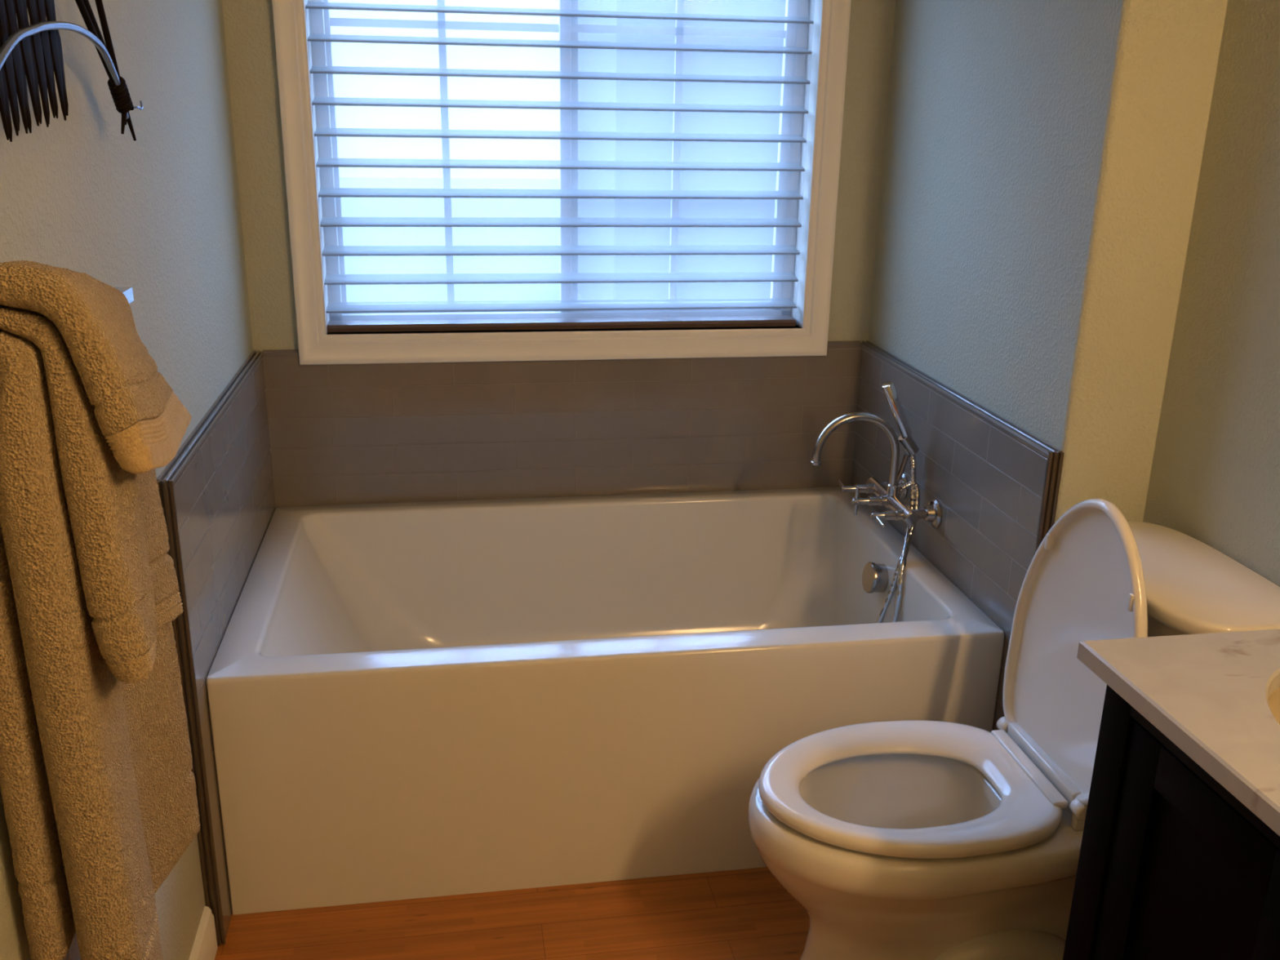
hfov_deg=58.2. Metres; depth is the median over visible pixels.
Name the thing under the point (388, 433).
tiled wall
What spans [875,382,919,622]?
shower
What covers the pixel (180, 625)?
trim
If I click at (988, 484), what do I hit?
tiled wall
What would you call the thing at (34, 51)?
wall sculpture
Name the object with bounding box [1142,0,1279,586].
wall
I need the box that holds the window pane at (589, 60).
[577,0,786,299]
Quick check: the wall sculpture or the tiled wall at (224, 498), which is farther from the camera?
the tiled wall at (224, 498)
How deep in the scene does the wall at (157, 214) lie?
1.89 m
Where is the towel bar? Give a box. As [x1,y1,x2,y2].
[115,286,133,303]
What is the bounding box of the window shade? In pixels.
[305,1,813,332]
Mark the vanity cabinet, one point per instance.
(1171, 865)
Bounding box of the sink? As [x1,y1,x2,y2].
[1267,686,1279,724]
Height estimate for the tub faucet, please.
0.247 m
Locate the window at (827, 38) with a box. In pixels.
[271,0,851,364]
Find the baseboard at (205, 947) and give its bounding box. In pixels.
[188,906,217,959]
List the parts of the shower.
handle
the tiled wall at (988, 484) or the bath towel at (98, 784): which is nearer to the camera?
the bath towel at (98, 784)
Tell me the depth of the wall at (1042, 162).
2.13 m
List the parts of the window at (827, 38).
sash, sash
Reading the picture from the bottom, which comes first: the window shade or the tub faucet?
the tub faucet
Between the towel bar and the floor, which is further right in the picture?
the floor
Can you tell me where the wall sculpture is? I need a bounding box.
[0,0,142,142]
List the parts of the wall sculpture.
arched rod, rod, rod, rod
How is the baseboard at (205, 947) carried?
attached to the wall at (157, 214)
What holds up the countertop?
on the vanity cabinet
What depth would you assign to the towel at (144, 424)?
1.06 m
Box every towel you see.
[0,260,191,474]
[0,304,182,683]
[0,330,199,959]
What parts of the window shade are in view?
rail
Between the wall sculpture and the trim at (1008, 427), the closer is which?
the wall sculpture
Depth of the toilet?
1.87 m
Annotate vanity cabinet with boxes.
[1062,684,1279,959]
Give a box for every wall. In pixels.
[0,0,253,959]
[173,358,275,915]
[222,0,895,352]
[262,346,862,507]
[850,347,1047,730]
[868,0,1227,522]
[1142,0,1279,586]
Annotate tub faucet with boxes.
[810,412,942,528]
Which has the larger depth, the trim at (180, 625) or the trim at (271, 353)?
the trim at (271, 353)
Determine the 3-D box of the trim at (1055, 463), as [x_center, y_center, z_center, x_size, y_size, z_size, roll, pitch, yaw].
[0.751,0.379,2.239,0.026,0.904,0.013,-2,18,-9]
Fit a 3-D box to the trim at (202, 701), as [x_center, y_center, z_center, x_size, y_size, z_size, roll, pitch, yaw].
[-0.786,0.607,2.094,0.024,0.507,0.068,-2,18,-9]
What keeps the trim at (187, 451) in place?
attached to the tiled wall at (224, 498)
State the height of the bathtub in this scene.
0.506 m
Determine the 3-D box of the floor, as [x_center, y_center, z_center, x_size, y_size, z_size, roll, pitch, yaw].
[0.260,1.223,1.167,1.952,0.050,4.618,-2,18,-9]
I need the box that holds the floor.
[214,866,809,959]
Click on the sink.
(1273, 700)
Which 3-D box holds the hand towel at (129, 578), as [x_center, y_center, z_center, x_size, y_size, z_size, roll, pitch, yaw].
[-0.589,0.013,1.242,0.160,0.450,0.359,-2,18,-9]
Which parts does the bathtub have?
overflow plate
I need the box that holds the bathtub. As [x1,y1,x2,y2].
[206,486,1004,915]
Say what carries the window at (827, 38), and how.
in the wall at (249, 30)
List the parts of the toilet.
seat, bowl, hinge rail, hinge rail, lid, tank, tank lid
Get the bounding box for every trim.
[156,350,263,487]
[156,480,226,946]
[197,680,231,937]
[262,340,862,356]
[861,340,1062,457]
[1034,451,1064,554]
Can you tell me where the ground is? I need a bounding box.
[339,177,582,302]
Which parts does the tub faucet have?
spout, handle, handle, handle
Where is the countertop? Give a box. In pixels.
[1076,629,1279,835]
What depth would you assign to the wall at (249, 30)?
2.79 m
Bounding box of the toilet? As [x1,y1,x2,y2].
[747,498,1279,959]

